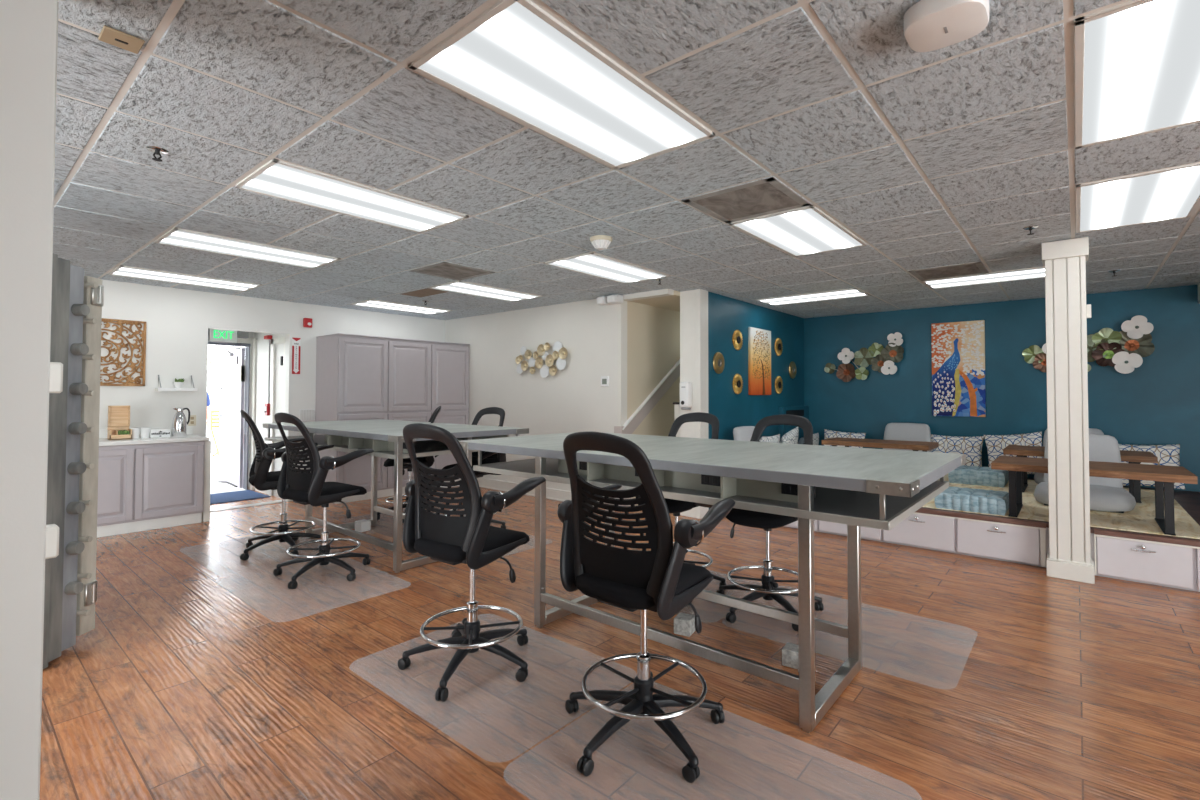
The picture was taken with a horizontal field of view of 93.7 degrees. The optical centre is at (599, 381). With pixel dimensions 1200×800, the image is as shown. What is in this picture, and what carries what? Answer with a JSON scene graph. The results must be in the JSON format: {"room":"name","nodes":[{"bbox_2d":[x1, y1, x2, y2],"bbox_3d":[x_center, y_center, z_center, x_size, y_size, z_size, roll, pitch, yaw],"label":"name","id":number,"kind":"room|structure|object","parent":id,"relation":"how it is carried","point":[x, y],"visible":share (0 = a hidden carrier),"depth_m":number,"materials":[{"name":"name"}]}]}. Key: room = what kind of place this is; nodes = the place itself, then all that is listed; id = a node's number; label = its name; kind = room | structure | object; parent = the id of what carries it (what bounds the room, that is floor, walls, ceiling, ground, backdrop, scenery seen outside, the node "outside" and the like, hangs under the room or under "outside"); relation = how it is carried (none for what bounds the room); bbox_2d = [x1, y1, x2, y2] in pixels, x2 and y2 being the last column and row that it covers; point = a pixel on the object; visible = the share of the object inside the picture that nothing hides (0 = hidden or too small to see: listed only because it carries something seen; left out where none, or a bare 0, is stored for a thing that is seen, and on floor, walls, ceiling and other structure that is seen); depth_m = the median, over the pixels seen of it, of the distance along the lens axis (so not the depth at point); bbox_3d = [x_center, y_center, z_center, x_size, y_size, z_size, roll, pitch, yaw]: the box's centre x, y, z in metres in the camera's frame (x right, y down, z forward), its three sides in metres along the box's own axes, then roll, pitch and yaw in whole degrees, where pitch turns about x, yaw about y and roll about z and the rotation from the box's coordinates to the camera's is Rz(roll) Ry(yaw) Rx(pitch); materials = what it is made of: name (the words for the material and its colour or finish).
{"room":"coworking office","nodes":[
{"label":"coworking office","id":0,"kind":"room"},
{"bbox_2d":[0,0,58,799],"bbox_3d":[-2.065,0.117,0.886,0.300,2.558,1.686,-1,-2,40],"label":"wall","id":1,"kind":"structure","parent":0,"point":[28,28],"depth_m":1.40,"materials":[{"name":"white paint"}]},
{"bbox_2d":[45,524,58,558],"bbox_3d":[-1.649,0.473,1.644,0.066,0.092,0.093,-1,-2,40],"label":"bracket","id":2,"kind":"object","parent":1,"relation":"attached to","point":[52,530],"visible":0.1,"depth_m":1.65,"materials":[{"name":"paint"}]},
{"bbox_2d":[49,362,62,392],"bbox_3d":[-1.648,-0.011,1.655,0.066,0.092,0.093,-1,-2,40],"label":"bracket","id":3,"kind":"object","parent":1,"relation":"attached to","point":[56,368],"visible":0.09,"depth_m":1.66,"materials":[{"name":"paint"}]},
{"bbox_2d":[248,332,253,489],"bbox_3d":[-5.226,0.268,7.929,0.130,2.558,1.850,-1,-2,40],"label":"wall","id":4,"kind":"structure","parent":0,"point":[251,334],"depth_m":8.07,"materials":[{"name":"white paint"}]},
{"bbox_2d":[208,342,250,489],"bbox_3d":[-5.348,0.498,7.765,0.170,2.090,0.850,-1,-2,40],"label":"door frame","id":5,"kind":"structure","parent":4,"relation":"in","point":[247,346],"depth_m":8.06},
{"bbox_2d":[216,348,244,487],"bbox_3d":[-5.549,0.530,8.339,0.920,2.034,0.202,-1,-2,40],"label":"exterior door","id":6,"kind":"structure","parent":5,"relation":"attached to","point":[232,381],"depth_m":8.31,"materials":[{"name":"paint"}]},
{"bbox_2d":[254,332,284,497],"bbox_3d":[-4.886,0.254,7.294,1.210,2.558,1.320,-1,-2,40],"label":"wall","id":7,"kind":"structure","parent":0,"point":[262,355],"depth_m":7.78,"materials":[{"name":"white paint"}]},
{"bbox_2d":[208,329,248,342],"bbox_3d":[-5.153,-0.632,7.777,0.160,0.200,0.470,-1,-2,40],"label":"exit sign","id":8,"kind":"object","parent":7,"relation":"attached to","point":[214,335],"visible":0.84,"depth_m":7.71,"materials":[{"name":"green plastic"}]},
{"bbox_2d":[237,337,284,498],"bbox_3d":[-4.894,0.443,7.296,1.190,2.180,1.080,-1,-2,40],"label":"trim","id":9,"kind":"structure","parent":7,"relation":"attached to","point":[280,340],"depth_m":7.62,"materials":[{"name":"paint"}]},
{"bbox_2d":[99,280,444,500],"bbox_3d":[-5.040,0.202,6.069,0.140,2.608,7.950,-1,-2,40],"label":"wall","id":10,"kind":"structure","parent":0,"point":[178,321],"depth_m":6.46,"materials":[{"name":"white paint"}]},
{"bbox_2d":[100,318,145,385],"bbox_3d":[-5.149,-0.306,5.823,0.020,0.703,0.702,-1,-2,40],"label":"carved wall panel","id":11,"kind":"object","parent":10,"relation":"attached to","point":[118,322],"visible":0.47,"depth_m":5.95,"materials":[{"name":"brown wood"}]},
{"bbox_2d":[292,337,300,373],"bbox_3d":[-3.932,-0.330,7.273,0.008,0.470,0.100,-1,-2,40],"label":"sign","id":12,"kind":"object","parent":10,"relation":"attached to","point":[295,341],"visible":1,"depth_m":7.27,"materials":[{"name":"red plastic"}]},
{"bbox_2d":[445,289,673,490],"bbox_3d":[-0.825,0.246,7.655,4.240,2.608,0.120,-1,-2,40],"label":"wall","id":13,"kind":"structure","parent":0,"point":[594,336],"depth_m":7.43,"materials":[{"name":"paint"}]},
{"bbox_2d":[477,477,603,501],"bbox_3d":[-1.128,1.482,7.783,3.580,0.140,0.030,-1,-2,40],"label":"baseboard","id":14,"kind":"structure","parent":13,"relation":"attached to","point":[553,494],"depth_m":7.86,"materials":[{"name":"paint"}]},
{"bbox_2d":[515,341,567,377],"bbox_3d":[-0.778,-0.284,7.505,1.012,0.471,0.065,-1,-2,40],"label":"disc sculpture","id":15,"kind":"object","parent":13,"relation":"attached to","point":[561,352],"visible":1,"depth_m":7.46,"materials":[{"name":"metal"}]},
{"bbox_2d":[40,486,1199,799],"bbox_3d":[0.134,1.518,3.881,13.250,0.100,11.350,-1,-2,40],"label":"floor","id":16,"kind":"structure","parent":0,"point":[199,674],"depth_m":2.66,"materials":[{"name":"brown wood"}]},
{"bbox_2d":[43,253,103,668],"bbox_3d":[-3.263,0.393,2.981,1.002,2.075,0.458,0,-1,-3],"label":"door","id":17,"kind":"structure","parent":16,"relation":"on","point":[70,594],"depth_m":2.98,"materials":[{"name":"metal"}]},
{"bbox_2d":[97,441,204,537],"bbox_3d":[-4.842,1.063,5.706,0.598,0.870,1.245,-1,-2,40],"label":"base cabinet","id":18,"kind":"object","parent":16,"relation":"on","point":[142,487],"visible":0.66,"depth_m":5.64,"materials":[{"name":"paint"}]},
{"bbox_2d":[99,434,209,445],"bbox_3d":[-4.833,0.606,5.720,0.613,0.040,1.300,-1,-2,40],"label":"countertop","id":19,"kind":"structure","parent":18,"relation":"on","point":[190,437],"depth_m":5.67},
{"bbox_2d":[107,405,131,439],"bbox_3d":[-4.853,0.415,5.682,0.140,0.340,0.170,-1,-2,40],"label":"box","id":20,"kind":"object","parent":19,"relation":"on","point":[118,416],"visible":1,"depth_m":5.69,"materials":[{"name":"brown wood"}]},
{"bbox_2d":[107,427,131,439],"bbox_3d":[-4.853,0.525,5.679,0.140,0.120,0.170,-1,-2,40],"label":"tray","id":21,"kind":"object","parent":20,"relation":"on","point":[113,433],"depth_m":5.67,"materials":[{"name":"brown wood"}]},
{"bbox_2d":[172,408,189,436],"bbox_3d":[-4.529,0.437,6.060,0.140,0.315,0.132,0,-1,-8],"label":"coffee carafe","id":22,"kind":"object","parent":19,"relation":"on","point":[179,423],"visible":0.99,"depth_m":6.02,"materials":[{"name":"silver metal"}]},
{"bbox_2d":[202,440,210,521],"bbox_3d":[-4.435,1.075,6.222,0.558,0.870,0.062,-1,-2,40],"label":"counter panel","id":23,"kind":"object","parent":16,"relation":"on","point":[207,456],"visible":0.42,"depth_m":6.04,"materials":[{"name":"paint"}]},
{"bbox_2d":[210,490,269,504],"bbox_3d":[-4.954,1.530,7.412,0.780,0.012,0.840,-1,-2,40],"label":"mat","id":24,"kind":"object","parent":16,"relation":"on","point":[217,498],"visible":0.58,"depth_m":7.45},
{"bbox_2d":[315,333,469,503],"bbox_3d":[-2.878,0.486,7.993,0.656,2.135,2.002,-1,-2,40],"label":"tall cabinet","id":25,"kind":"object","parent":16,"relation":"on","point":[359,377],"visible":0.72,"depth_m":7.51,"materials":[{"name":"paint"}]},
{"bbox_2d":[263,419,528,572],"bbox_3d":[-2.176,0.976,5.724,2.791,1.055,1.361,-1,-2,40],"label":"worktable","id":26,"kind":"object","parent":16,"relation":"on","point":[385,437],"visible":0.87,"depth_m":4.99,"materials":[{"name":"grey metal"}]},
{"bbox_2d":[265,434,477,458],"bbox_3d":[-2.186,0.615,5.709,2.670,0.032,1.304,-1,-2,40],"label":"shelf","id":27,"kind":"object","parent":26,"relation":"attached to","point":[423,448],"depth_m":4.93,"materials":[{"name":"metal"}]},
{"bbox_2d":[674,613,695,636],"bbox_3d":[0.491,1.409,3.260,0.100,0.090,0.100,-1,-1,29],"label":"concrete block","id":28,"kind":"object","parent":16,"relation":"on","point":[684,624],"visible":0.92,"depth_m":3.22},
{"bbox_2d":[459,431,965,732],"bbox_3d":[0.502,0.931,3.468,2.816,1.055,1.361,-1,-2,40],"label":"worktable","id":29,"kind":"object","parent":16,"relation":"on","point":[857,488],"visible":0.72,"depth_m":2.75,"materials":[{"name":"grey metal"}]},
{"bbox_2d":[701,474,719,485],"bbox_3d":[0.560,0.483,2.737,0.150,0.050,0.012,-1,-2,40],"label":"power outlet","id":30,"kind":"object","parent":29,"relation":"attached to","point":[706,480],"depth_m":2.75,"materials":[{"name":"black plastic"}]},
{"bbox_2d":[473,458,948,529],"bbox_3d":[0.541,0.570,3.412,2.520,0.032,1.304,-1,-2,40],"label":"shelf","id":31,"kind":"object","parent":29,"relation":"attached to","point":[849,507],"depth_m":2.59,"materials":[{"name":"metal"}]},
{"bbox_2d":[781,483,815,497],"bbox_3d":[0.872,0.477,2.473,0.150,0.050,0.012,-1,-2,40],"label":"power outlet","id":32,"kind":"object","parent":29,"relation":"attached to","point":[787,490],"depth_m":2.49,"materials":[{"name":"black plastic"}]},
{"bbox_2d":[782,642,798,668],"bbox_3d":[0.991,1.404,2.875,0.095,0.086,0.095,-1,-2,35],"label":"concrete block","id":33,"kind":"object","parent":16,"relation":"on","point":[790,651],"visible":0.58,"depth_m":2.84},
{"bbox_2d":[785,478,1199,591],"bbox_3d":[4.624,1.330,5.431,6.398,0.364,2.984,-1,-2,40],"label":"platform","id":34,"kind":"object","parent":16,"relation":"on","point":[1155,559],"visible":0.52,"depth_m":4.55,"materials":[{"name":"paint"}]},
{"bbox_2d":[922,474,1199,538],"bbox_3d":[3.726,1.162,6.155,3.740,0.008,2.650,-1,-2,40],"label":"area rug","id":35,"kind":"object","parent":34,"relation":"on","point":[1141,518],"visible":0.07,"depth_m":4.73,"materials":[{"name":"fabric"}]},
{"bbox_2d":[733,426,760,441],"bbox_3d":[1.967,0.842,6.404,0.778,0.635,0.708,-1,-2,40],"label":"chair","id":36,"kind":"object","parent":35,"relation":"on","point":[743,433],"visible":0.16,"depth_m":6.45,"materials":[{"name":"grey fabric"}]},
{"bbox_2d":[780,427,798,443],"bbox_3d":[2.495,0.868,7.462,0.548,0.538,0.208,1,-2,-44],"label":"throw pillow","id":37,"kind":"object","parent":35,"relation":"on","point":[791,437],"visible":0.34,"depth_m":7.36,"materials":[{"name":"grey fabric"}]},
{"bbox_2d":[823,429,865,447],"bbox_3d":[3.480,0.943,8.067,0.592,0.486,0.218,-1,-2,44],"label":"throw pillow","id":38,"kind":"object","parent":35,"relation":"on","point":[828,434],"visible":0.2,"depth_m":8.07,"materials":[{"name":"fabric"}]},
{"bbox_2d":[822,437,938,451],"bbox_3d":[3.427,0.954,6.905,1.180,0.440,0.611,-1,-2,40],"label":"table","id":39,"kind":"object","parent":35,"relation":"on","point":[875,443],"visible":0.59,"depth_m":6.73,"materials":[{"name":"brown wood"}]},
{"bbox_2d":[883,423,930,451],"bbox_3d":[3.902,0.866,7.264,0.708,0.635,0.778,-1,-2,40],"label":"chair","id":40,"kind":"object","parent":35,"relation":"on","point":[893,431],"visible":0.33,"depth_m":7.45,"materials":[{"name":"grey fabric"}]},
{"bbox_2d":[931,434,983,466],"bbox_3d":[4.546,0.931,7.190,0.600,0.480,0.210,-1,-2,40],"label":"throw pillow","id":41,"kind":"object","parent":35,"relation":"on","point":[970,446],"visible":0.53,"depth_m":7.10,"materials":[{"name":"fabric"}]},
{"bbox_2d":[934,486,1008,515],"bbox_3d":[3.353,1.061,5.051,0.520,0.154,0.500,-1,-2,40],"label":"floor cushion","id":42,"kind":"object","parent":35,"relation":"on","point":[955,498],"visible":0.87,"depth_m":4.89,"materials":[{"name":"blue fabric"}]},
{"bbox_2d":[948,465,1008,487],"bbox_3d":[4.363,1.082,6.476,0.530,0.179,0.480,-1,-2,40],"label":"floor cushion","id":43,"kind":"object","parent":35,"relation":"on","point":[972,475],"visible":0.91,"depth_m":6.31,"materials":[{"name":"blue fabric"}]},
{"bbox_2d":[984,432,1043,473],"bbox_3d":[5.009,0.878,6.786,0.630,0.560,0.221,-1,-2,37],"label":"throw pillow","id":44,"kind":"object","parent":35,"relation":"on","point":[995,444],"visible":0.44,"depth_m":6.81,"materials":[{"name":"fabric"}]},
{"bbox_2d":[1034,428,1103,483],"bbox_3d":[5.283,0.846,6.264,0.708,0.635,0.778,-1,-2,40],"label":"chair","id":45,"kind":"object","parent":35,"relation":"on","point":[1038,477],"visible":0.1,"depth_m":6.34,"materials":[{"name":"grey fabric"}]},
{"bbox_2d":[1003,445,1157,502],"bbox_3d":[4.912,0.933,5.804,1.160,0.440,0.691,-1,-2,40],"label":"table","id":46,"kind":"object","parent":35,"relation":"on","point":[1134,457],"visible":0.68,"depth_m":5.71,"materials":[{"name":"brown wood"}]},
{"bbox_2d":[1034,434,1135,512],"bbox_3d":[4.476,0.821,5.218,0.708,0.635,0.778,-1,-2,40],"label":"chair","id":47,"kind":"object","parent":35,"relation":"on","point":[1106,494],"visible":0.52,"depth_m":5.21,"materials":[{"name":"grey fabric"}]},
{"bbox_2d":[991,456,1197,535],"bbox_3d":[3.989,0.904,4.622,1.200,0.440,0.731,-1,-2,40],"label":"table","id":48,"kind":"object","parent":35,"relation":"on","point":[1164,477],"visible":0.94,"depth_m":4.51,"materials":[{"name":"brown wood"}]},
{"bbox_2d":[1118,444,1184,488],"bbox_3d":[5.875,0.903,6.051,0.571,0.480,0.215,-1,-2,37],"label":"throw pillow","id":49,"kind":"object","parent":35,"relation":"on","point":[1168,455],"visible":0.29,"depth_m":5.96,"materials":[{"name":"fabric"}]},
{"bbox_3d":[0.376,1.424,1.994,1.220,0.003,0.920,-1,-2,40],"label":"chair mat","id":50,"kind":"object","parent":16,"relation":"on","visible":0},
{"bbox_2d":[557,431,734,782],"bbox_3d":[0.150,0.810,2.281,0.719,1.242,0.683,-1,-2,39],"label":"chair","id":51,"kind":"object","parent":50,"relation":"on","point":[658,580],"visible":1,"depth_m":2.12,"materials":[{"name":"black plastic"}]},
{"bbox_3d":[-0.543,1.440,2.812,1.220,0.003,0.920,-1,-2,40],"label":"chair mat","id":52,"kind":"object","parent":16,"relation":"on","visible":0},
{"bbox_2d":[397,423,545,701],"bbox_3d":[-0.645,0.824,2.875,0.680,1.237,0.682,-1,-2,35],"label":"chair","id":53,"kind":"object","parent":52,"relation":"on","point":[470,539],"visible":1,"depth_m":2.69,"materials":[{"name":"black plastic"}]},
{"bbox_3d":[-2.090,1.466,4.095,1.220,0.003,0.920,-1,-2,40],"label":"chair mat","id":54,"kind":"object","parent":16,"relation":"on","visible":0},
{"bbox_2d":[273,412,373,588],"bbox_3d":[-2.102,0.853,4.314,0.680,1.237,0.680,-1,-2,36],"label":"chair","id":55,"kind":"object","parent":54,"relation":"on","point":[311,488],"visible":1,"depth_m":4.15,"materials":[{"name":"black plastic"}]},
{"bbox_3d":[-2.986,1.483,4.933,1.220,0.003,0.920,-1,-2,40],"label":"chair mat","id":56,"kind":"object","parent":16,"relation":"on","visible":0},
{"bbox_2d":[240,409,320,559],"bbox_3d":[-2.785,0.864,4.966,0.705,1.242,0.698,1,-2,-36],"label":"chair","id":57,"kind":"object","parent":56,"relation":"on","point":[260,477],"visible":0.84,"depth_m":4.78,"materials":[{"name":"black plastic"}]},
{"bbox_3d":[1.464,1.456,3.339,1.220,0.003,0.920,-1,-2,40],"label":"chair mat","id":58,"kind":"object","parent":16,"relation":"on","visible":0},
{"bbox_2d":[716,414,823,630],"bbox_3d":[1.058,0.844,3.608,0.704,1.237,0.684,-1,-2,39],"label":"chair","id":59,"kind":"object","parent":58,"relation":"on","point":[769,590],"visible":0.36,"depth_m":3.56,"materials":[{"name":"black plastic"}]},
{"bbox_3d":[0.499,1.471,4.104,1.220,0.003,0.920,-1,-2,40],"label":"chair mat","id":60,"kind":"object","parent":16,"relation":"on","visible":0},
{"bbox_2d":[638,412,725,602],"bbox_3d":[0.544,0.853,4.050,0.699,1.237,0.675,-1,-2,40],"label":"chair","id":61,"kind":"object","parent":60,"relation":"on","point":[676,507],"visible":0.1,"depth_m":4.09,"materials":[{"name":"black plastic"}]},
{"bbox_3d":[-1.167,1.494,5.292,1.220,0.003,0.920,-1,-2,40],"label":"chair mat","id":62,"kind":"object","parent":16,"relation":"on","visible":0},
{"bbox_2d":[435,407,505,528],"bbox_3d":[-1.299,0.883,5.580,0.695,1.237,0.698,-1,-2,32],"label":"chair","id":63,"kind":"object","parent":62,"relation":"on","point":[487,457],"visible":0.26,"depth_m":5.69,"materials":[{"name":"black plastic"}]},
{"bbox_3d":[-2.106,1.510,6.087,1.220,0.003,0.920,-1,-2,40],"label":"chair mat","id":64,"kind":"object","parent":16,"relation":"on","visible":0},
{"bbox_2d":[377,406,440,522],"bbox_3d":[-2.148,0.895,6.305,0.709,1.242,0.685,1,-1,-20],"label":"chair","id":65,"kind":"object","parent":64,"relation":"on","point":[428,461],"visible":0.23,"depth_m":6.16,"materials":[{"name":"black plastic"}]},
{"bbox_2d":[53,0,1199,319],"bbox_3d":[0.617,-1.147,3.536,12.000,0.100,11.350,-1,-2,40],"label":"ceiling","id":66,"kind":"structure","parent":0,"point":[944,156],"depth_m":2.75,"materials":[{"name":"tile"}]},
{"bbox_2d":[98,25,144,53],"bbox_3d":[-1.586,-1.131,1.863,0.104,0.011,0.104,-1,-2,40],"label":"ceiling sensor","id":67,"kind":"object","parent":66,"relation":"attached to","point":[109,35],"visible":1,"depth_m":1.85,"materials":[{"name":"beige plastic"}]},
{"bbox_2d":[108,265,262,291],"bbox_3d":[-4.269,-1.063,5.833,0.583,0.026,1.192,-1,-2,40],"label":"recessed light","id":68,"kind":"object","parent":66,"relation":"in","point":[121,270],"visible":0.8,"depth_m":5.76,"materials":[{"name":"plastic"}]},
{"bbox_2d":[154,227,340,268],"bbox_3d":[-2.874,-1.087,4.651,0.583,0.026,1.192,-1,-2,40],"label":"recessed light","id":69,"kind":"object","parent":66,"relation":"in","point":[177,237],"visible":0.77,"depth_m":4.56,"materials":[{"name":"plastic"}]},
{"bbox_2d":[234,158,468,232],"bbox_3d":[-1.479,-1.110,3.469,0.583,0.026,1.192,-1,-2,40],"label":"recessed light","id":70,"kind":"object","parent":66,"relation":"in","point":[279,179],"visible":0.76,"depth_m":3.36,"materials":[{"name":"plastic"}]},
{"bbox_2d":[350,299,452,314],"bbox_3d":[-2.693,-1.018,7.693,0.583,0.026,1.192,-1,-2,40],"label":"recessed light","id":71,"kind":"object","parent":66,"relation":"in","point":[372,303],"visible":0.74,"depth_m":7.66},
{"bbox_2d":[402,288,447,296],"bbox_3d":[-2.054,-1.037,6.562,0.580,0.009,0.280,-1,-2,40],"label":"ceiling vent","id":72,"kind":"object","parent":66,"relation":"attached to","point":[423,292],"depth_m":6.53,"materials":[{"name":"brown metal"}]},
{"bbox_2d":[410,262,494,279],"bbox_3d":[-1.424,-1.062,5.419,0.580,0.014,0.580,-1,-2,40],"label":"ceiling vent","id":73,"kind":"object","parent":66,"relation":"in","point":[443,269],"visible":0.98,"depth_m":5.40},
{"bbox_2d":[418,264,486,278],"bbox_3d":[-1.424,-1.058,5.419,0.490,0.003,0.490,-1,-2,40],"label":"grille","id":74,"kind":"object","parent":73,"relation":"attached to","point":[451,271],"depth_m":5.40,"materials":[{"name":"metal"}]},
{"bbox_2d":[429,281,542,301],"bbox_3d":[-1.298,-1.042,6.511,0.583,0.026,1.192,-1,-2,40],"label":"recessed light","id":75,"kind":"object","parent":66,"relation":"in","point":[462,287],"visible":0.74,"depth_m":6.45,"materials":[{"name":"plastic"}]},
{"bbox_2d":[408,0,714,168],"bbox_3d":[-0.083,-1.134,2.287,0.583,0.026,1.192,-1,-2,40],"label":"recessed light","id":76,"kind":"object","parent":66,"relation":"in","point":[515,59],"visible":0.84,"depth_m":2.13,"materials":[{"name":"plastic"}]},
{"bbox_2d":[590,235,611,249],"bbox_3d":[0.008,-1.039,4.239,0.170,0.083,0.170,-1,-2,40],"label":"smoke detector","id":77,"kind":"object","parent":66,"relation":"attached to","point":[600,242],"visible":1,"depth_m":4.19,"materials":[{"name":"beige plastic"}]},
{"bbox_2d":[544,252,670,283],"bbox_3d":[0.097,-1.065,5.329,0.583,0.026,1.192,-1,-2,40],"label":"recessed light","id":78,"kind":"object","parent":66,"relation":"in","point":[593,264],"visible":0.76,"depth_m":5.26,"materials":[{"name":"plastic"}]},
{"bbox_2d":[597,294,622,304],"bbox_3d":[0.125,-0.967,6.650,0.270,0.107,0.210,-1,-2,40],"label":"emergency light","id":79,"kind":"object","parent":66,"relation":"attached to","point":[610,299],"visible":1,"depth_m":6.59,"materials":[{"name":"white plastic"}]},
{"bbox_2d":[681,177,810,222],"bbox_3d":[0.902,-1.102,3.450,0.580,0.014,0.580,-1,-2,40],"label":"ceiling vent","id":80,"kind":"object","parent":66,"relation":"in","point":[766,196],"visible":1,"depth_m":3.42,"materials":[{"name":"metal"}]},
{"bbox_2d":[693,182,799,219],"bbox_3d":[0.902,-1.097,3.450,0.490,0.003,0.490,-1,-2,40],"label":"grille","id":81,"kind":"object","parent":80,"relation":"attached to","point":[761,198],"depth_m":3.42,"materials":[{"name":"metal"}]},
{"bbox_2d":[728,205,866,256],"bbox_3d":[1.493,-1.089,4.147,0.583,0.026,1.192,-1,-2,40],"label":"recessed light","id":82,"kind":"object","parent":66,"relation":"in","point":[807,230],"visible":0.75,"depth_m":4.05,"materials":[{"name":"plastic"}]},
{"bbox_2d":[755,288,870,305],"bbox_3d":[2.568,-1.026,6.831,1.192,0.026,0.583,-1,-2,40],"label":"recessed light","id":83,"kind":"object","parent":66,"relation":"in","point":[852,292],"visible":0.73,"depth_m":6.80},
{"bbox_2d":[904,0,988,51],"bbox_3d":[1.058,-1.104,1.720,0.216,0.061,0.216,-1,-2,40],"label":"ceiling sensor","id":84,"kind":"object","parent":66,"relation":"attached to","point":[929,25],"visible":1,"depth_m":1.69,"materials":[{"name":"white plastic"}]},
{"bbox_2d":[908,262,988,280],"bbox_3d":[3.337,-1.053,5.381,0.580,0.014,0.580,-1,-2,40],"label":"ceiling vent","id":85,"kind":"object","parent":66,"relation":"in","point":[975,268],"visible":0.99,"depth_m":5.36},
{"bbox_2d":[915,264,981,278],"bbox_3d":[3.337,-1.049,5.380,0.490,0.003,0.490,-1,-2,40],"label":"grille","id":86,"kind":"object","parent":85,"relation":"attached to","point":[967,269],"depth_m":5.36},
{"bbox_2d":[921,266,1044,288],"bbox_3d":[3.964,-1.050,5.649,1.192,0.026,0.583,-1,-2,40],"label":"recessed light","id":87,"kind":"object","parent":66,"relation":"in","point":[1036,272],"visible":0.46,"depth_m":5.67,"materials":[{"name":"plastic"}]},
{"bbox_2d":[1074,0,1199,148],"bbox_3d":[2.100,-1.135,2.035,0.583,0.026,1.192,-1,-2,40],"label":"recessed light","id":88,"kind":"object","parent":66,"relation":"in","point":[1137,62],"visible":0.84,"depth_m":2.03,"materials":[{"name":"plastic"}]},
{"bbox_2d":[1075,162,1199,232],"bbox_3d":[3.282,-1.101,3.430,0.583,0.026,1.192,-1,-2,40],"label":"recessed light","id":89,"kind":"object","parent":66,"relation":"in","point":[1172,193],"visible":0.88,"depth_m":3.36,"materials":[{"name":"plastic"}]},
{"bbox_2d":[627,301,679,505],"bbox_3d":[1.374,0.260,8.085,0.120,2.608,3.380,-1,-2,40],"label":"wall","id":90,"kind":"structure","parent":0,"point":[653,333],"depth_m":7.16,"materials":[{"name":"paint"}]},
{"bbox_2d":[614,359,679,505],"bbox_3d":[0.959,0.319,7.528,0.125,2.463,2.306,-1,-2,40],"label":"stair rail","id":91,"kind":"object","parent":90,"relation":"attached to","point":[653,398],"visible":0.46,"depth_m":7.06,"materials":[{"name":"beige paint"}]},
{"bbox_2d":[631,290,679,311],"bbox_3d":[1.529,-1.002,7.689,0.660,0.100,2.930,-1,-2,40],"label":"ceiling","id":92,"kind":"structure","parent":0,"point":[672,302],"depth_m":6.84,"materials":[{"name":"paint"}]},
{"bbox_2d":[680,289,708,518],"bbox_3d":[1.072,0.247,6.406,0.270,2.558,0.183,-1,-2,40],"label":"pillar","id":93,"kind":"structure","parent":0,"point":[693,303],"depth_m":6.33,"materials":[{"name":"paint"}]},
{"bbox_2d":[680,382,691,409],"bbox_3d":[0.964,0.161,6.321,0.124,0.315,0.105,-1,-2,40],"label":"soap dispenser","id":94,"kind":"object","parent":93,"relation":"attached to","point":[685,387],"visible":1,"depth_m":6.28,"materials":[{"name":"white plastic"}]},
{"bbox_2d":[708,291,803,508],"bbox_3d":[2.170,0.251,7.601,0.120,2.608,3.090,-1,-2,40],"label":"wall","id":95,"kind":"structure","parent":0,"point":[726,315],"depth_m":7.12,"materials":[{"name":"paint"}]},
{"bbox_2d":[713,352,724,373],"bbox_3d":[1.397,-0.217,6.577,0.028,0.256,0.256,-1,-2,40],"label":"disc","id":96,"kind":"object","parent":95,"relation":"attached to","point":[718,360],"visible":1,"depth_m":6.55,"materials":[{"name":"metal"}]},
{"bbox_2d":[748,327,770,394],"bbox_3d":[2.117,-0.257,7.426,0.038,0.872,0.636,-1,-2,40],"label":"tree painting","id":97,"kind":"object","parent":95,"relation":"attached to","point":[759,340],"visible":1,"depth_m":7.37,"materials":[{"name":"orange"}]},
{"bbox_2d":[804,285,1199,491],"bbox_3d":[6.011,0.231,6.319,7.400,2.608,0.120,-1,-2,40],"label":"wall","id":98,"kind":"structure","parent":0,"point":[1158,402],"depth_m":6.98,"materials":[{"name":"paint"}]},
{"bbox_2d":[824,332,903,381],"bbox_3d":[3.769,-0.334,8.073,1.085,0.680,0.122,-1,-2,40],"label":"sculpture","id":99,"kind":"object","parent":98,"relation":"attached to","point":[883,362],"visible":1,"depth_m":8.01,"materials":[{"name":"multicoloured metal"}]},
{"bbox_2d":[931,320,985,416],"bbox_3d":[4.677,-0.157,7.349,0.599,1.244,0.046,-1,-2,40],"label":"painting","id":100,"kind":"object","parent":98,"relation":"attached to","point":[958,348],"visible":1,"depth_m":7.33},
{"bbox_2d":[1022,315,1154,373],"bbox_3d":[5.613,-0.392,6.509,1.159,0.658,0.125,-1,-2,40],"label":"sculpture","id":101,"kind":"object","parent":98,"relation":"attached to","point":[1125,349],"visible":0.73,"depth_m":6.31,"materials":[{"name":"multicoloured metal"}]},
{"bbox_2d":[1041,237,1094,583],"bbox_3d":[3.588,0.205,4.313,0.275,2.558,0.255,-1,-2,40],"label":"column","id":102,"kind":"structure","parent":0,"point":[1064,261],"depth_m":4.23,"materials":[{"name":"paint"}]},
{"label":"outside","id":103,"kind":"structure","parent":0,"visible":0},
{"bbox_2d":[210,450,244,493],"bbox_3d":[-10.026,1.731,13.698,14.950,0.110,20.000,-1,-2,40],"label":"patio","id":104,"kind":"structure","parent":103,"point":[215,487],"depth_m":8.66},
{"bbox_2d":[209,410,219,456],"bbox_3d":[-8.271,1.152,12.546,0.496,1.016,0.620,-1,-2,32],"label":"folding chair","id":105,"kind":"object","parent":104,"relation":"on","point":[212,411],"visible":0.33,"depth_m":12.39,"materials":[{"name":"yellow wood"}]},
{"bbox_2d":[206,370,244,451],"bbox_3d":[-9.432,0.697,13.220,0.460,1.920,20.000,-1,-2,40],"label":"wall","id":106,"kind":"structure","parent":104,"relation":"on","point":[213,376],"depth_m":13.32,"materials":[{"name":"white paint"}]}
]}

